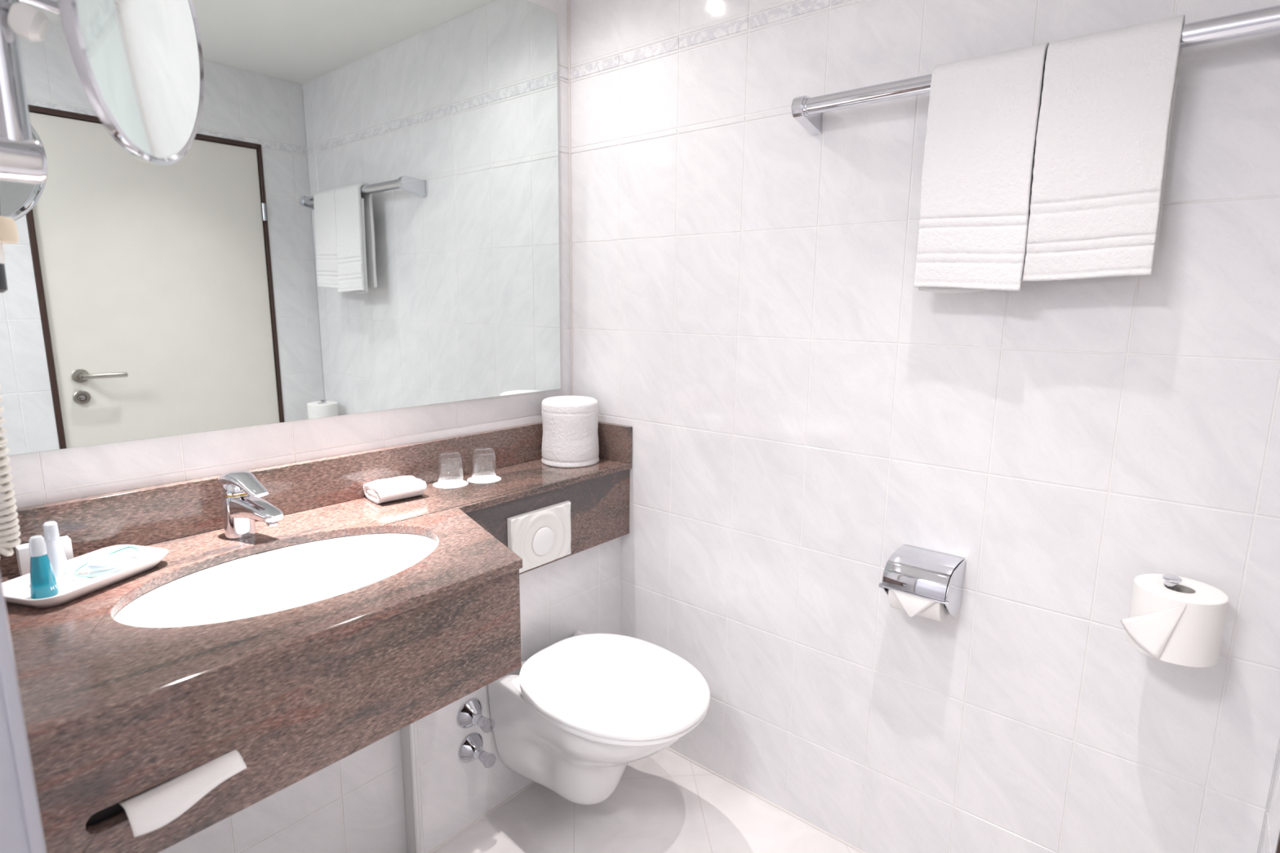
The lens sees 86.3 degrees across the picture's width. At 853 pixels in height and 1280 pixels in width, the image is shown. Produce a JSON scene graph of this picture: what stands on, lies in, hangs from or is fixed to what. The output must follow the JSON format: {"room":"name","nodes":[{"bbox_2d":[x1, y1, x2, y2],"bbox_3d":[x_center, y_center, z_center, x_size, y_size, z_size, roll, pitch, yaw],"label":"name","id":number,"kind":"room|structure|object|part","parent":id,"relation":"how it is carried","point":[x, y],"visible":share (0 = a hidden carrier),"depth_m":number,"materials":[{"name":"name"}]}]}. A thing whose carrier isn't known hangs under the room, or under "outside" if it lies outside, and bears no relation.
{"room":"hotel bathroom","nodes":[
{"label":"hotel bathroom","id":0,"kind":"room"},
{"bbox_2d":[0,574,46,851],"bbox_3d":[-0.853,0.055,0.773,0.755,2.227,0.091,9,13,39],"label":"wall","id":1,"kind":"structure","parent":0,"point":[0,575],"depth_m":0.60,"materials":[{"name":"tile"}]},
{"bbox_2d":[0,216,21,556],"bbox_3d":[-0.810,-0.120,0.834,0.091,0.590,0.102,9,13,39],"label":"hair dryer","id":2,"kind":"object","parent":1,"relation":"attached to","point":[8,228],"visible":1,"depth_m":0.86,"materials":[{"name":"white plastic"}]},
{"bbox_3d":[-0.806,-0.209,0.822,0.061,0.024,0.061,9,13,39],"label":"handle","id":3,"kind":"part","parent":2,"relation":"part of","materials":[{"name":"white plastic"}]},
{"bbox_2d":[0,263,8,293],"bbox_3d":[-0.806,-0.180,0.827,0.058,0.034,0.058,9,13,39],"label":"switch","id":4,"kind":"object","parent":2,"relation":"attached to","point":[3,284],"depth_m":0.84,"materials":[{"name":"black plastic"}]},
{"bbox_3d":[-0.819,-0.015,0.840,0.035,0.381,0.066,9,13,39],"label":"coiled cord","id":5,"kind":"part","parent":2,"relation":"part of","materials":[{"name":"white plastic"}]},
{"bbox_2d":[0,680,30,852],"bbox_3d":[-0.561,0.103,0.526,0.012,2.227,0.091,9,13,39],"label":"trim","id":6,"kind":"structure","parent":1,"relation":"attached to","point":[13,834],"depth_m":0.58,"materials":[{"name":"silver metal"}]},
{"bbox_2d":[0,576,46,852],"bbox_3d":[-0.528,0.098,0.551,0.007,2.227,0.010,9,13,39],"label":"trim","id":7,"kind":"structure","parent":1,"relation":"attached to","point":[8,677],"depth_m":0.58,"materials":[{"name":"silver metal"}]},
{"bbox_2d":[0,0,204,184],"bbox_3d":[-0.563,-0.399,0.710,0.172,0.306,0.302,6,12,28],"label":"mirror","id":8,"kind":"object","parent":1,"relation":"attached to","point":[138,64],"visible":1,"depth_m":0.71,"materials":[{"name":"silver metal"}]},
{"bbox_3d":[-0.633,-0.372,0.673,0.033,0.174,0.033,9,13,39],"label":"post","id":9,"kind":"part","parent":8,"relation":"part of","materials":[{"name":"silver metal"}]},
{"bbox_3d":[-0.601,-0.398,0.671,0.031,0.034,0.032,-5,12,-29],"label":"knob","id":10,"kind":"part","parent":8,"relation":"part of","materials":[{"name":"white plastic"}]},
{"bbox_3d":[-0.595,-0.429,0.708,0.119,0.031,0.026,-9,14,-43],"label":"swivel arm","id":11,"kind":"part","parent":8,"relation":"part of","materials":[{"name":"silver metal"}]},
{"bbox_3d":[-0.539,-0.426,0.744,0.019,0.252,0.252,-1,10,-9],"label":"magnifying glass","id":12,"kind":"part","parent":8,"relation":"part of","materials":[{"name":"mirror"}]},
{"bbox_2d":[159,729,407,852],"bbox_3d":[-0.838,0.754,1.389,0.160,0.630,0.677,9,13,39],"label":"wall","id":13,"kind":"structure","parent":0,"point":[356,803],"depth_m":1.48,"materials":[{"name":"tile"}]},
{"bbox_2d":[408,722,420,852],"bbox_3d":[-0.524,0.720,1.569,0.012,0.640,0.012,9,13,39],"label":"trim","id":14,"kind":"structure","parent":13,"relation":"attached to","point":[411,727],"depth_m":1.59,"materials":[{"name":"white ceramic"}]},
{"bbox_2d":[0,0,570,510],"bbox_3d":[-0.950,-0.041,1.296,0.081,2.227,2.200,9,13,39],"label":"wall","id":15,"kind":"structure","parent":0,"point":[42,477],"depth_m":1.49,"materials":[{"name":"tile"}]},
{"bbox_2d":[0,422,542,577],"bbox_3d":[-0.655,0.114,1.602,0.021,0.106,1.398,9,13,39],"label":"backsplash","id":16,"kind":"structure","parent":15,"relation":"attached to","point":[150,515],"depth_m":1.44,"materials":[{"name":"stone"}]},
{"bbox_2d":[0,0,560,455],"bbox_3d":[-0.670,-0.537,1.465,0.012,1.037,1.339,9,13,39],"label":"wall mirror","id":17,"kind":"object","parent":15,"relation":"attached to","point":[360,213],"visible":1,"depth_m":1.42,"materials":[{"name":"silver glass"}]},
{"bbox_2d":[0,421,632,852],"bbox_3d":[-0.436,0.257,1.439,0.597,0.324,1.398,9,13,39],"label":"countertop","id":18,"kind":"structure","parent":15,"relation":"attached to","point":[113,711],"depth_m":1.04,"materials":[{"name":"stone"}]},
{"bbox_2d":[1,544,168,608],"bbox_3d":[-0.903,0.243,1.111,0.134,0.022,0.220,3,11,14],"label":"tray","id":19,"kind":"object","parent":18,"relation":"on","point":[16,591],"visible":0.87,"depth_m":1.10,"materials":[{"name":"white ceramic"}]},
{"bbox_2d":[28,535,58,599],"bbox_3d":[-0.910,0.211,1.037,0.034,0.094,0.034,9,13,39],"label":"bottle","id":20,"kind":"object","parent":19,"relation":"on","point":[43,584],"visible":1,"depth_m":1.03,"materials":[{"name":"teal plastic"}]},
{"bbox_2d":[14,535,73,576],"bbox_3d":[-1.004,0.220,1.153,0.028,0.050,0.068,9,13,39],"label":"carton","id":21,"kind":"object","parent":19,"relation":"on","point":[23,555],"visible":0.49,"depth_m":1.13,"materials":[{"name":"white cardboard"}]},
{"bbox_2d":[42,520,71,582],"bbox_3d":[-0.938,0.199,1.093,0.032,0.098,0.032,9,13,39],"label":"lotion bottle","id":22,"kind":"object","parent":19,"relation":"on","point":[55,548],"visible":0.85,"depth_m":1.09,"materials":[{"name":"white plastic"}]},
{"bbox_2d":[73,546,141,577],"bbox_3d":[-0.889,0.230,1.143,0.074,0.020,0.120,-1,10,-9],"label":"soap dish","id":23,"kind":"object","parent":19,"relation":"on","point":[95,573],"visible":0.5,"depth_m":1.12,"materials":[{"name":"white ceramic"}]},
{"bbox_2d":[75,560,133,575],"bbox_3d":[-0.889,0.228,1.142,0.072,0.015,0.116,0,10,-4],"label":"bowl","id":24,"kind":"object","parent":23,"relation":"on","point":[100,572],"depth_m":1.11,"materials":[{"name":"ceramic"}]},
{"bbox_2d":[87,554,125,570],"bbox_3d":[-0.885,0.226,1.133,0.051,0.014,0.051,9,13,39],"label":"soap","id":25,"kind":"object","parent":23,"relation":"in","point":[105,562],"visible":1,"depth_m":1.12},
{"bbox_2d":[118,749,246,837],"bbox_3d":[-0.565,0.451,0.849,0.054,0.035,0.127,9,13,39],"label":"tissue","id":26,"kind":"object","parent":18,"relation":"in","point":[148,811],"visible":1,"depth_m":0.83,"materials":[{"name":"white paper"}]},
{"bbox_2d":[217,470,283,539],"bbox_3d":[-0.748,0.153,1.316,0.145,0.129,0.056,5,11,25],"label":"faucet","id":27,"kind":"object","parent":18,"relation":"on","point":[242,503],"visible":1,"depth_m":1.30,"materials":[{"name":"silver metal"}]},
{"bbox_3d":[-0.765,0.108,1.316,0.106,0.042,0.052,6,11,25],"label":"lever","id":28,"kind":"part","parent":27,"relation":"part of","materials":[{"name":"silver metal"}]},
{"bbox_3d":[-0.735,0.159,1.310,0.116,0.047,0.048,6,11,25],"label":"spout","id":29,"kind":"part","parent":27,"relation":"part of","materials":[{"name":"silver metal"}]},
{"bbox_3d":[-0.450,0.398,1.006,0.020,0.198,0.690,9,13,39],"label":"panel","id":30,"kind":"part","parent":18,"relation":"part of","materials":[{"name":"stone"}]},
{"bbox_2d":[113,533,438,627],"bbox_3d":[-0.598,0.332,1.205,0.356,0.143,0.561,9,13,39],"label":"washbasin","id":31,"kind":"object","parent":18,"relation":"in","point":[287,577],"visible":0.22,"depth_m":1.31,"materials":[{"name":"white ceramic"}]},
{"bbox_2d":[363,475,426,503],"bbox_3d":[-0.575,0.146,1.603,0.115,0.043,0.101,-9,14,-43],"label":"folded washcloth","id":32,"kind":"object","parent":18,"relation":"on","point":[387,490],"visible":1,"depth_m":1.57,"materials":[{"name":"white fabric"}]},
{"bbox_2d":[432,479,468,488],"bbox_3d":[-0.479,0.146,1.728,0.087,0.002,0.087,9,13,39],"label":"coaster","id":33,"kind":"object","parent":18,"relation":"on","point":[446,484],"visible":0.98,"depth_m":1.72,"materials":[{"name":"white paper"}]},
{"bbox_2d":[436,450,463,485],"bbox_3d":[-0.480,0.104,1.725,0.064,0.081,0.064,9,13,39],"label":"glass tumbler","id":34,"kind":"object","parent":33,"relation":"on","point":[446,451],"visible":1,"depth_m":1.73,"materials":[{"name":"clear glass"}]},
{"bbox_2d":[466,475,501,484],"bbox_3d":[-0.406,0.138,1.777,0.087,0.002,0.087,9,13,39],"label":"coaster","id":35,"kind":"object","parent":18,"relation":"on","point":[481,479],"visible":0.96,"depth_m":1.77,"materials":[{"name":"white paper"}]},
{"bbox_2d":[471,446,497,481],"bbox_3d":[-0.406,0.096,1.774,0.064,0.081,0.064,9,13,39],"label":"glass tumbler","id":36,"kind":"object","parent":35,"relation":"on","point":[482,447],"visible":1,"depth_m":1.77,"materials":[{"name":"clear glass"}]},
{"bbox_2d":[506,500,571,573],"bbox_3d":[-0.250,0.284,1.744,0.018,0.149,0.207,9,13,39],"label":"flush plate","id":37,"kind":"object","parent":18,"relation":"attached to","point":[540,536],"visible":0.94,"depth_m":1.73,"materials":[{"name":"white plastic"}]},
{"bbox_3d":[-0.237,0.257,1.796,0.032,0.200,0.603,9,13,39],"label":"shelf panel","id":38,"kind":"part","parent":18,"relation":"part of","materials":[{"name":"stone"}]},
{"bbox_2d":[541,395,599,467],"bbox_3d":[-0.202,0.009,1.977,0.167,0.184,0.168,9,13,39],"label":"rolled towel","id":39,"kind":"object","parent":18,"relation":"on","point":[570,439],"visible":1,"depth_m":1.91,"materials":[{"name":"white fabric"}]},
{"bbox_2d":[400,536,621,852],"bbox_3d":[-0.370,0.641,1.899,0.204,0.680,0.722,9,13,39],"label":"wall ledge","id":40,"kind":"object","parent":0,"point":[580,591],"visible":0.36,"depth_m":1.77,"materials":[{"name":"tile"}]},
{"bbox_2d":[456,698,494,731],"bbox_3d":[-0.391,0.714,1.661,0.082,0.073,0.073,9,13,39],"label":"shutoff valve","id":41,"kind":"object","parent":40,"relation":"attached to","point":[469,714],"visible":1,"depth_m":1.66,"materials":[{"name":"silver metal"}]},
{"bbox_3d":[-0.390,0.714,1.660,0.019,0.025,0.025,9,13,39],"label":"valve stem","id":42,"kind":"part","parent":41,"relation":"part of","materials":[{"name":"silver metal"}]},
{"bbox_2d":[457,733,495,765],"bbox_3d":[-0.392,0.806,1.678,0.082,0.073,0.073,9,13,39],"label":"shutoff valve","id":43,"kind":"object","parent":40,"relation":"attached to","point":[471,748],"visible":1,"depth_m":1.68,"materials":[{"name":"silver metal"}]},
{"bbox_3d":[-0.391,0.807,1.677,0.019,0.025,0.025,9,13,39],"label":"valve stem","id":44,"kind":"part","parent":43,"relation":"part of","materials":[{"name":"silver metal"}]},
{"bbox_2d":[428,782,535,852],"bbox_3d":[-0.294,0.987,1.896,0.007,0.007,0.711,9,13,39],"label":"trim","id":45,"kind":"structure","parent":40,"relation":"attached to","point":[531,783],"depth_m":1.76,"materials":[{"name":"plastic"}]},
{"bbox_2d":[488,630,710,804],"bbox_3d":[-0.085,0.771,1.681,0.536,0.370,0.386,9,13,39],"label":"toilet","id":46,"kind":"object","parent":40,"relation":"attached to","point":[584,707],"visible":0.99,"depth_m":1.61,"materials":[{"name":"white ceramic"}]},
{"bbox_3d":[-0.060,0.626,1.635,0.466,0.014,0.380,9,13,39],"label":"seat","id":47,"kind":"part","parent":46,"relation":"part of","materials":[{"name":"white plastic"}]},
{"bbox_3d":[-0.060,0.605,1.631,0.473,0.026,0.386,9,13,39],"label":"lid","id":48,"kind":"part","parent":46,"relation":"part of","materials":[{"name":"white plastic"}]},
{"bbox_2d":[407,748,860,852],"bbox_3d":[-0.170,1.221,0.847,2.152,0.080,2.360,9,13,39],"label":"floor","id":49,"kind":"structure","parent":0,"point":[663,802],"depth_m":1.75,"materials":[{"name":"tile"}]},
{"bbox_2d":[569,0,1279,852],"bbox_3d":[0.454,-0.082,1.600,1.672,2.227,0.081,9,13,39],"label":"wall","id":50,"kind":"structure","parent":0,"point":[802,414],"depth_m":1.45,"materials":[{"name":"tile"}]},
{"bbox_2d":[568,0,573,395],"bbox_3d":[-0.205,-0.656,2.010,0.006,1.257,0.006,9,13,39],"label":"trim","id":51,"kind":"structure","parent":50,"relation":"attached to","point":[569,41],"depth_m":2.00,"materials":[{"name":"plastic"}]},
{"bbox_2d":[666,747,866,852],"bbox_3d":[0.494,1.030,1.705,1.450,0.007,0.007,9,13,39],"label":"trim","id":52,"kind":"structure","parent":50,"relation":"attached to","point":[668,748],"depth_m":1.82,"materials":[{"name":"plastic"}]},
{"bbox_2d":[879,544,965,617],"bbox_3d":[0.588,0.329,1.423,0.138,0.116,0.120,9,13,39],"label":"toilet paper holder","id":53,"kind":"object","parent":50,"relation":"attached to","point":[919,572],"visible":0.98,"depth_m":1.39,"materials":[{"name":"silver metal"}]},
{"bbox_2d":[888,574,951,622],"bbox_3d":[0.586,0.345,1.423,0.103,0.098,0.104,9,13,39],"label":"toilet paper roll","id":54,"kind":"object","parent":53,"relation":"in","point":[912,605],"visible":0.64,"depth_m":1.39,"materials":[{"name":"white paper"}]},
{"bbox_2d":[791,4,1279,135],"bbox_3d":[0.652,-0.620,1.218,0.794,0.062,0.100,9,13,39],"label":"towel rail","id":55,"kind":"object","parent":50,"relation":"attached to","point":[808,111],"visible":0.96,"depth_m":1.28,"materials":[{"name":"silver metal"}]},
{"bbox_2d":[913,42,1048,293],"bbox_3d":[0.615,-0.452,1.237,0.189,0.413,0.073,9,13,39],"label":"hand towel","id":56,"kind":"object","parent":55,"relation":"hanging from","point":[977,177],"visible":0.99,"depth_m":1.21,"materials":[{"name":"white fabric"}]},
{"bbox_2d":[1022,14,1185,281],"bbox_3d":[0.755,-0.439,1.120,0.184,0.393,0.068,9,13,39],"label":"hand towel","id":57,"kind":"object","parent":55,"relation":"hanging from","point":[1106,113],"visible":1,"depth_m":1.09,"materials":[{"name":"white fabric"}]},
{"bbox_2d":[1162,574,1182,591],"bbox_3d":[0.903,0.320,1.160,0.048,0.152,0.110,9,13,39],"label":"holder","id":58,"kind":"object","parent":50,"relation":"attached to","point":[1171,581],"visible":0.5,"depth_m":1.12,"materials":[{"name":"silver metal"}]},
{"bbox_2d":[1120,573,1229,667],"bbox_3d":[0.883,0.318,1.134,0.133,0.108,0.125,9,13,39],"label":"toilet roll","id":59,"kind":"object","parent":58,"relation":"on","point":[1184,626],"visible":0.98,"depth_m":1.09,"materials":[{"name":"paper"}]},
{"bbox_2d":[1258,749,1279,852],"bbox_3d":[0.389,0.174,0.188,0.081,2.227,2.200,9,13,39],"label":"wall","id":60,"kind":"structure","parent":0,"point":[1272,825],"depth_m":1.10,"materials":[{"name":"tile"}]},
{"bbox_2d":[1275,831,1279,852],"bbox_3d":[0.694,0.240,0.628,0.116,1.946,0.783,9,13,39],"label":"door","id":61,"kind":"structure","parent":60,"relation":"in","point":[1277,849],"depth_m":0.99,"materials":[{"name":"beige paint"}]}
]}

